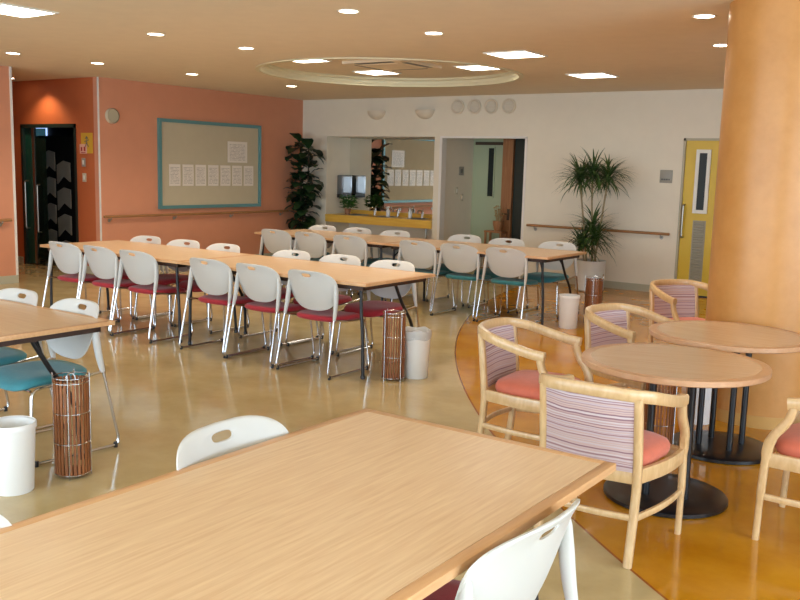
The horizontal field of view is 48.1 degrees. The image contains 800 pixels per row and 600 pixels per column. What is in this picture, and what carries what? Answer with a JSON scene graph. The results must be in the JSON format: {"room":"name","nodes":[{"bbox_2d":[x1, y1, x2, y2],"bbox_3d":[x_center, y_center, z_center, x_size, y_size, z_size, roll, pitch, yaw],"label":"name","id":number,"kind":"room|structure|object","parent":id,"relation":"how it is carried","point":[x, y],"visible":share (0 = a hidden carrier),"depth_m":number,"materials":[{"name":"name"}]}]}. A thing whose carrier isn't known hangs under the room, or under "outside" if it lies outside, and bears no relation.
{"room":"eatery","nodes":[
{"label":"eatery","id":0,"kind":"room"},
{"bbox_2d":[0,66,15,275],"bbox_3d":[-8.822,-1.209,8.227,2.785,2.704,9.700,7,10,35],"label":"wall","id":1,"kind":"structure","parent":0,"point":[7,232],"depth_m":11.27,"materials":[{"name":"orange paint"}]},
{"bbox_2d":[0,275,18,283],"bbox_3d":[-7.719,0.227,7.617,0.012,0.100,9.700,7,10,35],"label":"baseboard","id":2,"kind":"structure","parent":1,"relation":"attached to","point":[13,278],"depth_m":11.43,"materials":[{"name":"beige plastic"}]},
{"bbox_2d":[9,67,18,274],"bbox_3d":[-4.883,-1.560,11.341,0.018,2.704,0.032,7,10,35],"label":"trim","id":3,"kind":"structure","parent":1,"relation":"attached to","point":[10,71],"depth_m":11.32,"materials":[{"name":"white"}]},
{"bbox_2d":[12,77,95,265],"bbox_3d":[-5.696,-2.074,14.883,5.285,2.764,2.340,7,10,35],"label":"wall","id":4,"kind":"structure","parent":0,"point":[68,100],"depth_m":12.72,"materials":[{"name":"orange paint"}]},
{"bbox_2d":[20,124,78,263],"bbox_3d":[-5.090,-1.510,13.107,1.340,2.080,0.142,7,10,35],"label":"door","id":5,"kind":"structure","parent":4,"relation":"in","point":[33,140],"depth_m":13.32,"materials":[{"name":"black"}]},
{"bbox_2d":[46,136,75,242],"bbox_3d":[-5.419,-1.601,14.346,1.150,2.020,0.042,7,10,35],"label":"hanging cloth","id":6,"kind":"object","parent":4,"relation":"hanging from","point":[59,149],"visible":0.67,"depth_m":14.30,"materials":[{"name":"black fabric"}]},
{"bbox_2d":[81,133,92,152],"bbox_3d":[-4.345,-2.176,12.443,0.260,0.280,0.012,7,10,35],"label":"poster","id":7,"kind":"object","parent":4,"relation":"attached to","point":[86,138],"visible":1,"depth_m":12.42,"materials":[{"name":"yellow paper"}]},
{"bbox_2d":[93,77,302,261],"bbox_3d":[-2.935,-1.918,14.132,0.100,2.704,4.300,7,10,35],"label":"wall","id":8,"kind":"structure","parent":0,"point":[128,146],"depth_m":13.36,"materials":[{"name":"orange paint"}]},
{"bbox_2d":[97,77,101,240],"bbox_3d":[-4.140,-1.692,12.373,0.013,2.704,0.023,7,10,35],"label":"trim","id":9,"kind":"structure","parent":8,"relation":"attached to","point":[98,118],"depth_m":12.33,"materials":[{"name":"white"}]},
{"bbox_2d":[105,108,118,123],"bbox_3d":[-3.974,-2.544,12.403,0.052,0.210,0.210,7,10,35],"label":"wall speaker","id":10,"kind":"object","parent":8,"relation":"attached to","point":[112,115],"visible":1,"depth_m":12.37,"materials":[{"name":"beige plastic"}]},
{"bbox_2d":[108,109,118,122],"bbox_3d":[-3.955,-2.542,12.390,0.007,0.184,0.184,7,10,35],"label":"grille","id":11,"kind":"object","parent":10,"relation":"attached to","point":[113,115],"depth_m":12.39,"materials":[{"name":"beige plastic"}]},
{"bbox_2d":[103,210,287,221],"bbox_3d":[-3.033,-1.314,13.945,0.075,0.099,3.720,7,10,35],"label":"handrail","id":12,"kind":"object","parent":8,"relation":"attached to","point":[261,211],"visible":1,"depth_m":13.63,"materials":[{"name":"brown wood"}]},
{"bbox_2d":[157,118,260,208],"bbox_3d":[-2.923,-2.102,13.988,0.045,1.320,2.110,7,10,35],"label":"notice board","id":13,"kind":"object","parent":8,"relation":"attached to","point":[187,142],"visible":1,"depth_m":13.85,"materials":[{"name":"fabric"}]},
{"bbox_2d":[169,164,180,185],"bbox_3d":[-3.362,-1.865,13.400,0.004,0.320,0.216,7,10,35],"label":"paper sheet","id":14,"kind":"object","parent":13,"relation":"attached to","point":[174,169],"visible":1,"depth_m":13.40,"materials":[{"name":"white paper"}]},
{"bbox_2d":[182,164,193,185],"bbox_3d":[-3.213,-1.892,13.606,0.007,0.320,0.216,7,10,35],"label":"paper sheet","id":15,"kind":"object","parent":13,"relation":"attached to","point":[188,170],"visible":1,"depth_m":13.61,"materials":[{"name":"white paper"}]},
{"bbox_2d":[195,165,205,185],"bbox_3d":[-3.066,-1.918,13.814,0.002,0.320,0.216,7,10,35],"label":"paper sheet","id":16,"kind":"object","parent":13,"relation":"attached to","point":[200,170],"visible":1,"depth_m":13.81,"materials":[{"name":"white paper"}]},
{"bbox_2d":[208,165,218,185],"bbox_3d":[-2.917,-1.945,14.020,0.005,0.320,0.216,7,10,35],"label":"paper sheet","id":17,"kind":"object","parent":13,"relation":"attached to","point":[213,171],"visible":1,"depth_m":14.02,"materials":[{"name":"white paper"}]},
{"bbox_2d":[220,165,230,185],"bbox_3d":[-2.767,-1.971,14.226,0.007,0.320,0.216,7,10,35],"label":"paper sheet","id":18,"kind":"object","parent":13,"relation":"attached to","point":[225,171],"visible":1,"depth_m":14.22,"materials":[{"name":"white paper"}]},
{"bbox_2d":[232,166,241,185],"bbox_3d":[-2.620,-1.998,14.434,0.002,0.320,0.216,7,10,35],"label":"paper sheet","id":19,"kind":"object","parent":13,"relation":"attached to","point":[236,170],"visible":1,"depth_m":14.43,"materials":[{"name":"white paper"}]},
{"bbox_2d":[228,141,246,162],"bbox_3d":[-2.606,-2.370,14.389,0.004,0.330,0.430,7,10,35],"label":"paper notice","id":20,"kind":"object","parent":13,"relation":"attached to","point":[237,151],"visible":1,"depth_m":14.39,"materials":[{"name":"white paper"}]},
{"bbox_2d":[244,166,252,185],"bbox_3d":[-2.471,-2.024,14.640,0.005,0.320,0.216,7,10,35],"label":"paper sheet","id":21,"kind":"object","parent":13,"relation":"attached to","point":[248,170],"visible":1,"depth_m":14.64,"materials":[{"name":"white paper"}]},
{"bbox_2d":[0,0,733,99],"bbox_3d":[-1.035,-2.293,6.764,16.900,0.312,16.600,7,10,35],"label":"ceiling","id":22,"kind":"structure","parent":0,"point":[651,45],"depth_m":8.18,"materials":[{"name":"beige paint"}]},
{"bbox_2d":[0,3,58,17],"bbox_3d":[-2.942,-2.206,6.846,0.460,0.012,0.460,7,10,35],"label":"recessed light","id":23,"kind":"object","parent":22,"relation":"in","point":[7,9],"visible":1,"depth_m":6.87,"materials":[{"name":"beige plastic"}]},
{"bbox_2d":[337,9,359,13],"bbox_3d":[-0.372,-2.086,6.488,0.168,0.007,0.168,7,10,35],"label":"recessed light","id":24,"kind":"object","parent":22,"relation":"in","point":[344,11],"visible":1,"depth_m":6.49,"materials":[{"name":"beige plastic"}]},
{"bbox_2d":[352,70,401,74],"bbox_3d":[-0.296,-2.928,11.550,0.460,0.012,0.460,7,10,35],"label":"recessed light","id":25,"kind":"object","parent":22,"relation":"in","point":[369,72],"visible":0.87,"depth_m":11.55,"materials":[{"name":"beige plastic"}]},
{"bbox_2d":[342,59,441,70],"bbox_3d":[-0.088,-2.758,10.531,0.840,0.040,0.840,7,10,35],"label":"air conditioner","id":26,"kind":"object","parent":22,"relation":"attached to","point":[376,64],"visible":0.99,"depth_m":10.40,"materials":[{"name":"beige metal"}]},
{"bbox_2d":[363,63,420,69],"bbox_3d":[-0.088,-2.740,10.533,0.500,0.005,0.500,7,10,35],"label":"grille","id":27,"kind":"object","parent":26,"relation":"attached to","point":[387,66],"depth_m":10.48,"materials":[{"name":"beige"}]},
{"bbox_2d":[453,65,500,70],"bbox_3d":[0.949,-2.765,10.676,0.460,0.012,0.460,7,10,35],"label":"recessed light","id":28,"kind":"object","parent":22,"relation":"in","point":[467,67],"visible":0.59,"depth_m":10.73,"materials":[{"name":"beige plastic"}]},
{"bbox_2d":[483,50,547,58],"bbox_3d":[1.111,-2.357,8.619,0.460,0.012,0.460,7,10,35],"label":"recessed light","id":29,"kind":"object","parent":22,"relation":"in","point":[516,54],"visible":1,"depth_m":8.61,"materials":[{"name":"beige plastic"}]},
{"bbox_2d":[565,72,618,78],"bbox_3d":[2.206,-2.571,10.280,0.460,0.012,0.460,7,10,35],"label":"recessed light","id":30,"kind":"object","parent":22,"relation":"in","point":[597,74],"visible":1,"depth_m":10.27,"materials":[{"name":"beige plastic"}]},
{"bbox_2d":[692,14,716,18],"bbox_3d":[2.135,-1.989,6.296,0.168,0.007,0.168,7,10,35],"label":"recessed light","id":31,"kind":"object","parent":22,"relation":"in","point":[699,16],"visible":1,"depth_m":6.30,"materials":[{"name":"beige"}]},
{"bbox_2d":[0,259,799,599],"bbox_3d":[-1.113,0.573,7.186,16.900,0.100,16.600,7,10,35],"label":"floor","id":32,"kind":"structure","parent":0,"point":[161,392],"depth_m":6.02,"materials":[{"name":"beige laminate"}]},
{"bbox_2d":[0,515,11,527],"bbox_3d":[-0.928,0.902,1.872,0.547,0.806,0.553,7,10,35],"label":"chair","id":33,"kind":"object","parent":32,"relation":"on","point":[4,522],"visible":0.06,"depth_m":2.10,"materials":[{"name":"grey plastic"}]},
{"bbox_2d":[0,415,36,496],"bbox_3d":[-1.864,0.751,4.320,0.225,0.342,0.225,7,10,35],"label":"waste bin","id":34,"kind":"object","parent":32,"relation":"on","point":[17,432],"visible":1,"depth_m":4.25,"materials":[{"name":"white plastic"}]},
{"bbox_2d":[0,288,52,429],"bbox_3d":[-2.419,0.359,5.286,0.553,0.806,0.547,7,10,35],"label":"chair","id":35,"kind":"object","parent":32,"relation":"on","point":[8,355],"visible":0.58,"depth_m":5.34,"materials":[{"name":"grey plastic"}]},
{"bbox_2d":[0,299,114,458],"bbox_3d":[-2.654,0.415,5.095,2.053,0.738,0.945,7,10,35],"label":"folding table","id":36,"kind":"object","parent":32,"relation":"on","point":[20,323],"visible":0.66,"depth_m":4.72,"materials":[{"name":"brown wood"}]},
{"bbox_2d":[0,298,119,467],"bbox_3d":[-1.945,0.421,4.953,0.553,0.806,0.547,8,11,38],"label":"chair","id":37,"kind":"object","parent":32,"relation":"on","point":[24,376],"visible":0.66,"depth_m":4.94,"materials":[{"name":"grey plastic"}]},
{"bbox_2d":[51,368,91,480],"bbox_3d":[-1.660,0.617,4.540,0.180,0.553,0.178,7,10,35],"label":"basket","id":38,"kind":"object","parent":32,"relation":"on","point":[62,470],"visible":1,"depth_m":4.49,"materials":[{"name":"brown wood"}]},
{"bbox_2d":[42,241,118,320],"bbox_3d":[-3.151,-0.185,8.841,0.553,0.806,0.547,7,10,34],"label":"chair","id":39,"kind":"object","parent":32,"relation":"on","point":[68,258],"visible":0.74,"depth_m":8.67,"materials":[{"name":"grey plastic"}]},
{"bbox_2d":[78,245,154,335],"bbox_3d":[-2.708,-0.127,8.531,0.553,0.806,0.547,8,10,36],"label":"chair","id":40,"kind":"object","parent":32,"relation":"on","point":[103,262],"visible":0.84,"depth_m":8.35,"materials":[{"name":"grey plastic"}]},
{"bbox_2d":[98,236,168,318],"bbox_3d":[-2.792,-0.256,9.387,0.553,0.806,0.547,7,10,33],"label":"chair","id":41,"kind":"object","parent":32,"relation":"on","point":[155,240],"visible":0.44,"depth_m":9.42,"materials":[{"name":"grey plastic"}]},
{"bbox_2d":[40,240,253,342],"bbox_3d":[-2.500,-0.129,8.815,2.053,0.738,0.945,7,10,35],"label":"folding table","id":42,"kind":"object","parent":32,"relation":"on","point":[165,255],"visible":0.48,"depth_m":8.63,"materials":[{"name":"brown wood"}]},
{"bbox_2d":[110,249,192,343],"bbox_3d":[-2.267,-0.069,8.214,0.553,0.806,0.547,7,10,34],"label":"chair","id":43,"kind":"object","parent":32,"relation":"on","point":[142,268],"visible":0.98,"depth_m":8.05,"materials":[{"name":"grey plastic"}]},
{"bbox_2d":[134,239,207,325],"bbox_3d":[-2.312,-0.193,9.050,0.553,0.806,0.547,7,10,33],"label":"chair","id":44,"kind":"object","parent":32,"relation":"on","point":[166,279],"visible":0.52,"depth_m":9.09,"materials":[{"name":"grey plastic"}]},
{"bbox_2d":[172,243,249,333],"bbox_3d":[-1.847,-0.132,8.723,0.553,0.806,0.547,8,10,35],"label":"chair","id":45,"kind":"object","parent":32,"relation":"on","point":[218,246],"visible":0.41,"depth_m":8.74,"materials":[{"name":"grey plastic"}]},
{"bbox_2d":[179,257,266,357],"bbox_3d":[-1.512,0.027,7.707,0.553,0.806,0.547,7,10,34],"label":"chair","id":46,"kind":"object","parent":32,"relation":"on","point":[215,278],"visible":0.93,"depth_m":7.54,"materials":[{"name":"grey plastic"}]},
{"bbox_2d":[176,415,288,469],"bbox_3d":[-0.367,0.799,2.678,0.547,0.806,0.553,7,10,32],"label":"chair","id":47,"kind":"object","parent":32,"relation":"on","point":[198,446],"visible":0.27,"depth_m":2.75,"materials":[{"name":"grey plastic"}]},
{"bbox_2d":[224,263,314,367],"bbox_3d":[-1.061,0.086,7.391,0.553,0.806,0.547,8,10,36],"label":"chair","id":48,"kind":"object","parent":32,"relation":"on","point":[263,285],"visible":0.96,"depth_m":7.23,"materials":[{"name":"grey plastic"}]},
{"bbox_2d":[259,229,292,287],"bbox_3d":[-1.453,-0.498,11.282,0.553,0.806,0.547,7,10,34],"label":"chair","id":49,"kind":"object","parent":32,"relation":"on","point":[280,240],"visible":0.56,"depth_m":11.08,"materials":[{"name":"grey plastic"}]},
{"bbox_2d":[238,250,318,345],"bbox_3d":[-1.118,-0.040,8.237,0.553,0.806,0.547,8,10,36],"label":"chair","id":50,"kind":"object","parent":32,"relation":"on","point":[303,255],"visible":0.31,"depth_m":8.30,"materials":[{"name":"grey plastic"}]},
{"bbox_2d":[284,133,325,249],"bbox_3d":[-1.632,-1.761,15.279,0.705,2.129,0.687,7,10,35],"label":"fig","id":51,"kind":"object","parent":32,"relation":"on","point":[301,206],"visible":0.88,"depth_m":15.23,"materials":[{"name":"green plant"}]},
{"bbox_2d":[178,255,435,378],"bbox_3d":[-0.826,0.090,7.640,2.053,0.738,0.945,7,10,35],"label":"folding table","id":52,"kind":"object","parent":32,"relation":"on","point":[353,277],"visible":0.71,"depth_m":7.37,"materials":[{"name":"brown wood"}]},
{"bbox_2d":[0,408,615,599],"bbox_3d":[-0.344,0.908,2.175,0.945,0.738,2.053,7,10,35],"label":"folding table","id":53,"kind":"object","parent":32,"relation":"on","point":[364,504],"visible":0.87,"depth_m":2.18,"materials":[{"name":"brown wood"}]},
{"bbox_2d":[292,225,336,258],"bbox_3d":[-1.144,-0.581,11.900,0.553,0.806,0.547,7,10,34],"label":"chair","id":54,"kind":"object","parent":32,"relation":"on","point":[315,227],"visible":0.23,"depth_m":11.99,"materials":[{"name":"grey plastic"}]},
{"bbox_2d":[293,232,347,294],"bbox_3d":[-0.996,-0.437,10.949,0.553,0.806,0.547,8,10,36],"label":"chair","id":55,"kind":"object","parent":32,"relation":"on","point":[315,244],"visible":0.54,"depth_m":10.74,"materials":[{"name":"grey plastic"}]},
{"bbox_2d":[275,269,369,379],"bbox_3d":[-0.593,0.150,7.045,0.553,0.806,0.547,7,10,35],"label":"chair","id":56,"kind":"object","parent":32,"relation":"on","point":[317,293],"visible":0.99,"depth_m":6.88,"materials":[{"name":"grey plastic"}]},
{"bbox_2d":[285,254,368,354],"bbox_3d":[-0.646,0.016,7.941,0.553,0.806,0.547,8,10,35],"label":"chair","id":57,"kind":"object","parent":32,"relation":"on","point":[332,258],"visible":0.42,"depth_m":7.98,"materials":[{"name":"grey plastic"}]},
{"bbox_2d":[254,229,427,300],"bbox_3d":[-0.750,-0.440,11.250,2.053,0.738,0.945,7,10,35],"label":"folding table","id":58,"kind":"object","parent":32,"relation":"on","point":[378,241],"visible":0.27,"depth_m":11.04,"materials":[{"name":"brown wood"}]},
{"bbox_2d":[340,227,372,293],"bbox_3d":[-0.668,-0.522,11.590,0.553,0.806,0.547,8,10,36],"label":"chair","id":59,"kind":"object","parent":32,"relation":"on","point":[352,229],"visible":0.31,"depth_m":11.66,"materials":[{"name":"grey plastic"}]},
{"bbox_2d":[332,235,386,300],"bbox_3d":[-0.505,-0.378,10.641,0.553,0.806,0.547,7,10,34],"label":"chair","id":60,"kind":"object","parent":32,"relation":"on","point":[356,246],"visible":0.55,"depth_m":10.43,"materials":[{"name":"grey plastic"}]},
{"bbox_2d":[335,260,419,363],"bbox_3d":[-0.175,0.083,7.574,0.553,0.806,0.547,7,10,35],"label":"chair","id":61,"kind":"object","parent":32,"relation":"on","point":[375,308],"visible":0.59,"depth_m":7.58,"materials":[{"name":"grey plastic"}]},
{"bbox_2d":[357,230,412,296],"bbox_3d":[-0.174,-0.459,11.255,0.553,0.806,0.547,8,10,36],"label":"chair","id":62,"kind":"object","parent":32,"relation":"on","point":[387,251],"visible":0.42,"depth_m":11.36,"materials":[{"name":"grey plastic"}]},
{"bbox_2d":[381,308,406,380],"bbox_3d":[-0.046,0.329,6.797,0.180,0.553,0.178,3,8,7],"label":"basket","id":63,"kind":"object","parent":32,"relation":"on","point":[398,375],"visible":1,"depth_m":6.74,"materials":[{"name":"brown wood"}]},
{"bbox_2d":[402,326,431,378],"bbox_3d":[0.127,0.406,6.906,0.233,0.378,0.233,7,10,35],"label":"waste bin","id":64,"kind":"object","parent":32,"relation":"on","point":[417,340],"visible":0.84,"depth_m":6.83,"materials":[{"name":"white plastic"}]},
{"bbox_2d":[391,240,454,315],"bbox_3d":[0.275,-0.283,10.142,0.553,0.806,0.547,7,10,34],"label":"chair","id":65,"kind":"object","parent":32,"relation":"on","point":[422,255],"visible":0.79,"depth_m":9.95,"materials":[{"name":"grey plastic"}]},
{"bbox_2d":[425,234,485,305],"bbox_3d":[0.678,-0.375,10.840,0.553,0.806,0.547,8,10,36],"label":"chair","id":66,"kind":"object","parent":32,"relation":"on","point":[460,237],"visible":0.47,"depth_m":10.88,"materials":[{"name":"grey plastic"}]},
{"bbox_2d":[431,243,495,320],"bbox_3d":[0.720,-0.227,9.842,0.553,0.806,0.547,7,10,34],"label":"chair","id":67,"kind":"object","parent":32,"relation":"on","point":[463,260],"visible":0.95,"depth_m":9.68,"materials":[{"name":"grey plastic"}]},
{"bbox_2d":[385,239,586,324],"bbox_3d":[0.924,-0.221,10.075,2.053,0.738,0.945,7,10,35],"label":"folding table","id":68,"kind":"object","parent":32,"relation":"on","point":[541,255],"visible":0.59,"depth_m":9.71,"materials":[{"name":"brown wood"}]},
{"bbox_2d":[483,230,506,267],"bbox_3d":[1.537,-0.807,14.540,0.320,0.630,0.200,7,10,35],"label":"plant stand","id":69,"kind":"object","parent":32,"relation":"on","point":[490,232],"visible":0.49,"depth_m":14.49,"materials":[{"name":"brown wood"}]},
{"bbox_2d":[493,205,503,230],"bbox_3d":[1.583,-1.318,14.441,0.180,0.410,0.180,-2,9,-22],"label":"flower basket","id":70,"kind":"object","parent":69,"relation":"on","point":[497,225],"visible":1,"depth_m":14.41,"materials":[{"name":"brown wicker"}]},
{"bbox_2d":[467,238,527,312],"bbox_3d":[1.147,-0.303,10.438,0.553,0.806,0.547,7,10,33],"label":"chair","id":71,"kind":"object","parent":32,"relation":"on","point":[498,241],"visible":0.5,"depth_m":10.49,"materials":[{"name":"grey plastic"}]},
{"bbox_2d":[422,498,579,599],"bbox_3d":[0.159,0.873,2.273,0.547,0.806,0.553,8,11,37],"label":"chair","id":72,"kind":"object","parent":32,"relation":"on","point":[517,568],"visible":1,"depth_m":2.07,"materials":[{"name":"grey plastic"}]},
{"bbox_2d":[475,247,541,322],"bbox_3d":[1.184,-0.166,9.516,0.553,0.806,0.547,7,10,34],"label":"chair","id":73,"kind":"object","parent":32,"relation":"on","point":[513,263],"visible":0.94,"depth_m":9.35,"materials":[{"name":"grey plastic"}]},
{"bbox_2d":[477,317,593,440],"bbox_3d":[0.728,0.513,5.010,0.571,0.756,0.573,7,10,31],"label":"armchair","id":74,"kind":"object","parent":32,"relation":"on","point":[502,381],"visible":0.71,"depth_m":4.93,"materials":[{"name":"brown wood"}]},
{"bbox_2d":[516,241,579,318],"bbox_3d":[1.680,-0.244,10.137,0.553,0.806,0.547,8,11,37],"label":"chair","id":75,"kind":"object","parent":32,"relation":"on","point":[549,277],"visible":0.73,"depth_m":10.14,"materials":[{"name":"grey plastic"}]},
{"bbox_2d":[558,293,579,328],"bbox_3d":[1.744,0.117,9.291,0.225,0.342,0.225,7,10,35],"label":"waste bin","id":76,"kind":"object","parent":32,"relation":"on","point":[568,303],"visible":1,"depth_m":9.21,"materials":[{"name":"white plastic"}]},
{"bbox_2d":[583,274,603,324],"bbox_3d":[2.030,-0.001,9.423,0.180,0.553,0.178,-3,9,-27],"label":"basket","id":77,"kind":"object","parent":32,"relation":"on","point":[591,288],"visible":0.66,"depth_m":9.36,"materials":[{"name":"brown wood"}]},
{"bbox_2d":[553,148,634,291],"bbox_3d":[2.574,-1.090,12.108,1.228,1.953,0.884,7,10,35],"label":"dracaena","id":78,"kind":"object","parent":32,"relation":"on","point":[585,267],"visible":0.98,"depth_m":12.05,"materials":[{"name":"green plant"}]},
{"bbox_2d":[533,373,689,568],"bbox_3d":[0.898,0.679,3.910,0.573,0.756,0.571,7,10,35],"label":"armchair","id":79,"kind":"object","parent":32,"relation":"on","point":[603,422],"visible":0.81,"depth_m":3.68,"materials":[{"name":"brown wood"}]},
{"bbox_2d":[584,303,687,394],"bbox_3d":[1.471,0.434,5.685,0.573,0.756,0.571,-6,11,-40],"label":"armchair","id":80,"kind":"object","parent":32,"relation":"on","point":[604,323],"visible":0.39,"depth_m":5.77,"materials":[{"name":"brown wood"}]},
{"bbox_2d":[644,383,676,443],"bbox_3d":[1.498,0.610,5.173,0.180,0.553,0.178,0,9,-10],"label":"basket","id":81,"kind":"object","parent":32,"relation":"on","point":[670,418],"visible":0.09,"depth_m":5.11,"materials":[{"name":"brown wood"}]},
{"bbox_2d":[582,343,771,518],"bbox_3d":[1.335,0.640,4.446,0.890,0.697,0.890,4,9,16],"label":"pedestal table","id":82,"kind":"object","parent":32,"relation":"on","point":[692,367],"visible":0.88,"depth_m":4.34,"materials":[{"name":"brown wood"}]},
{"bbox_2d":[648,279,707,342],"bbox_3d":[2.283,0.244,7.126,0.573,0.756,0.571,-1,9,-19],"label":"armchair","id":83,"kind":"object","parent":32,"relation":"on","point":[674,299],"visible":0.3,"depth_m":7.29,"materials":[{"name":"brown wood"}]},
{"bbox_2d":[682,387,711,424],"bbox_3d":[1.944,0.627,5.863,0.225,0.342,0.225,7,10,35],"label":"waste bin","id":84,"kind":"object","parent":32,"relation":"on","point":[708,391],"visible":0.16,"depth_m":5.78,"materials":[{"name":"white plastic"}]},
{"bbox_2d":[649,320,799,464],"bbox_3d":[1.897,0.536,5.254,0.890,0.697,0.890,9,11,41],"label":"pedestal table","id":85,"kind":"object","parent":32,"relation":"on","point":[729,448],"visible":0.86,"depth_m":5.17,"materials":[{"name":"brown wood"}]},
{"bbox_2d":[716,408,783,429],"bbox_3d":[2.440,0.737,6.109,0.778,0.080,0.778,7,10,35],"label":"pillar base","id":86,"kind":"structure","parent":32,"relation":"on","point":[767,423],"depth_m":5.76,"materials":[{"name":"brown wood"}]},
{"bbox_2d":[752,397,799,540],"bbox_3d":[1.956,0.696,3.994,0.571,0.756,0.573,7,10,35],"label":"armchair","id":87,"kind":"object","parent":32,"relation":"on","point":[784,439],"visible":1,"depth_m":3.91,"materials":[{"name":"brown wood"}]},
{"bbox_2d":[330,137,473,260],"bbox_3d":[0.742,-1.687,15.011,4.020,2.190,1.340,7,10,35],"label":"wall","id":88,"kind":"structure","parent":0,"point":[457,213],"depth_m":14.85,"materials":[{"name":"beige paint"}]},
{"bbox_2d":[337,175,351,198],"bbox_3d":[-0.972,-1.986,15.758,0.114,0.410,0.280,7,10,35],"label":"dispenser","id":89,"kind":"object","parent":88,"relation":"attached to","point":[344,182],"visible":0.91,"depth_m":15.68,"materials":[{"name":"silver metal"}]},
{"bbox_2d":[325,209,431,238],"bbox_3d":[-0.214,-1.223,15.153,2.192,0.498,0.665,7,10,35],"label":"countertop","id":90,"kind":"structure","parent":88,"relation":"attached to","point":[355,216],"depth_m":15.01,"materials":[{"name":"yellow wood"}]},
{"bbox_2d":[339,194,358,213],"bbox_3d":[-0.895,-1.660,15.545,0.405,0.348,0.386,7,10,35],"label":"potted plant","id":91,"kind":"object","parent":90,"relation":"on","point":[349,203],"visible":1,"depth_m":15.50,"materials":[{"name":"green plant"}]},
{"bbox_2d":[350,209,431,217],"bbox_3d":[-0.028,-1.468,15.374,2.192,0.066,0.028,7,10,35],"label":"backsplash","id":92,"kind":"structure","parent":88,"relation":"attached to","point":[352,211],"depth_m":15.45,"materials":[{"name":"yellow wood"}]},
{"bbox_2d":[349,138,434,213],"bbox_3d":[-0.001,-2.122,15.290,2.188,1.248,0.019,7,10,35],"label":"wall mirror","id":93,"kind":"object","parent":88,"relation":"attached to","point":[393,173],"visible":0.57,"depth_m":15.37,"materials":[{"name":"clear glass"}]},
{"bbox_2d":[470,139,515,265],"bbox_3d":[1.490,-1.583,14.722,0.770,2.108,0.160,7,10,35],"label":"door","id":94,"kind":"structure","parent":88,"relation":"in","point":[493,159],"depth_m":14.69,"materials":[{"name":"green"}]},
{"bbox_2d":[302,89,722,284],"bbox_3d":[4.063,-1.378,11.761,14.115,2.704,0.120,7,10,35],"label":"wall","id":95,"kind":"structure","parent":0,"point":[647,131],"depth_m":12.68,"materials":[{"name":"beige paint"}]},
{"bbox_2d":[367,110,385,119],"bbox_3d":[-0.416,-3.009,14.603,0.340,0.140,0.150,7,10,35],"label":"wall lamp","id":96,"kind":"object","parent":95,"relation":"attached to","point":[374,114],"visible":1,"depth_m":14.55,"materials":[{"name":"beige glass"}]},
{"bbox_2d":[415,110,434,118],"bbox_3d":[0.357,-2.908,14.060,0.340,0.140,0.150,7,10,35],"label":"wall lamp","id":97,"kind":"object","parent":95,"relation":"attached to","point":[423,114],"visible":1,"depth_m":14.01,"materials":[{"name":"beige glass"}]},
{"bbox_2d":[451,99,464,113],"bbox_3d":[0.883,-2.958,13.745,0.224,0.224,0.040,7,10,35],"label":"air vent","id":98,"kind":"object","parent":95,"relation":"in","point":[453,109],"visible":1,"depth_m":13.74,"materials":[{"name":"beige plastic"}]},
{"bbox_2d":[468,99,480,113],"bbox_3d":[1.124,-2.926,13.575,0.224,0.224,0.040,7,10,35],"label":"air vent","id":99,"kind":"object","parent":95,"relation":"in","point":[472,100],"visible":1,"depth_m":13.57,"materials":[{"name":"beige plastic"}]},
{"bbox_2d":[437,136,527,278],"bbox_3d":[1.252,-1.443,13.762,1.520,2.098,0.135,7,10,35],"label":"trim","id":100,"kind":"structure","parent":95,"relation":"attached to","point":[443,139],"depth_m":14.04,"materials":[{"name":"white paint"}]},
{"bbox_2d":[484,99,497,113],"bbox_3d":[1.359,-2.896,13.410,0.224,0.224,0.040,7,10,35],"label":"air vent","id":101,"kind":"object","parent":95,"relation":"in","point":[488,100],"visible":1,"depth_m":13.40,"materials":[{"name":"beige plastic"}]},
{"bbox_2d":[502,98,515,113],"bbox_3d":[1.604,-2.864,13.238,0.224,0.224,0.040,7,10,35],"label":"air vent","id":102,"kind":"object","parent":95,"relation":"in","point":[508,100],"visible":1,"depth_m":13.23,"materials":[{"name":"beige plastic"}]},
{"bbox_2d":[430,264,649,291],"bbox_3d":[3.989,-0.083,11.897,14.115,0.100,0.012,7,10,35],"label":"baseboard","id":103,"kind":"structure","parent":95,"relation":"attached to","point":[607,284],"depth_m":12.52,"materials":[{"name":"beige plastic"}]},
{"bbox_2d":[526,224,669,238],"bbox_3d":[2.745,-0.964,12.635,2.130,0.099,0.075,7,10,35],"label":"handrail","id":104,"kind":"object","parent":95,"relation":"attached to","point":[530,225],"visible":0.73,"depth_m":12.44,"materials":[{"name":"brown wood"}]},
{"bbox_2d":[659,170,672,182],"bbox_3d":[3.560,-1.653,12.004,0.170,0.170,0.014,7,10,35],"label":"door sign","id":105,"kind":"object","parent":95,"relation":"attached to","point":[665,175],"visible":1,"depth_m":12.00,"materials":[{"name":"beige plastic"}]},
{"bbox_2d":[674,138,718,297],"bbox_3d":[4.098,-1.056,11.727,0.910,2.080,0.159,7,10,35],"label":"door","id":106,"kind":"structure","parent":95,"relation":"in","point":[700,155],"depth_m":11.84,"materials":[{"name":"yellow paint"}]},
{"bbox_2d":[511,139,524,242],"bbox_3d":[2.139,-1.509,14.339,0.740,2.108,0.040,7,10,35],"label":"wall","id":107,"kind":"structure","parent":0,"point":[520,143],"depth_m":14.45,"materials":[{"name":"grey"}]},
{"bbox_2d":[575,259,605,291],"bbox_3d":[2.592,-0.334,12.245,0.410,0.420,0.410,7,10,35],"label":"pot","id":108,"kind":"object","parent":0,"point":[585,267],"depth_m":12.09,"materials":[{"name":"grey ceramic"}]},
{"bbox_2d":[705,0,799,417],"bbox_3d":[2.477,-0.600,5.912,0.770,2.624,0.770,7,10,35],"label":"pillar","id":109,"kind":"structure","parent":0,"point":[754,269],"depth_m":5.62,"materials":[{"name":"orange paint"}]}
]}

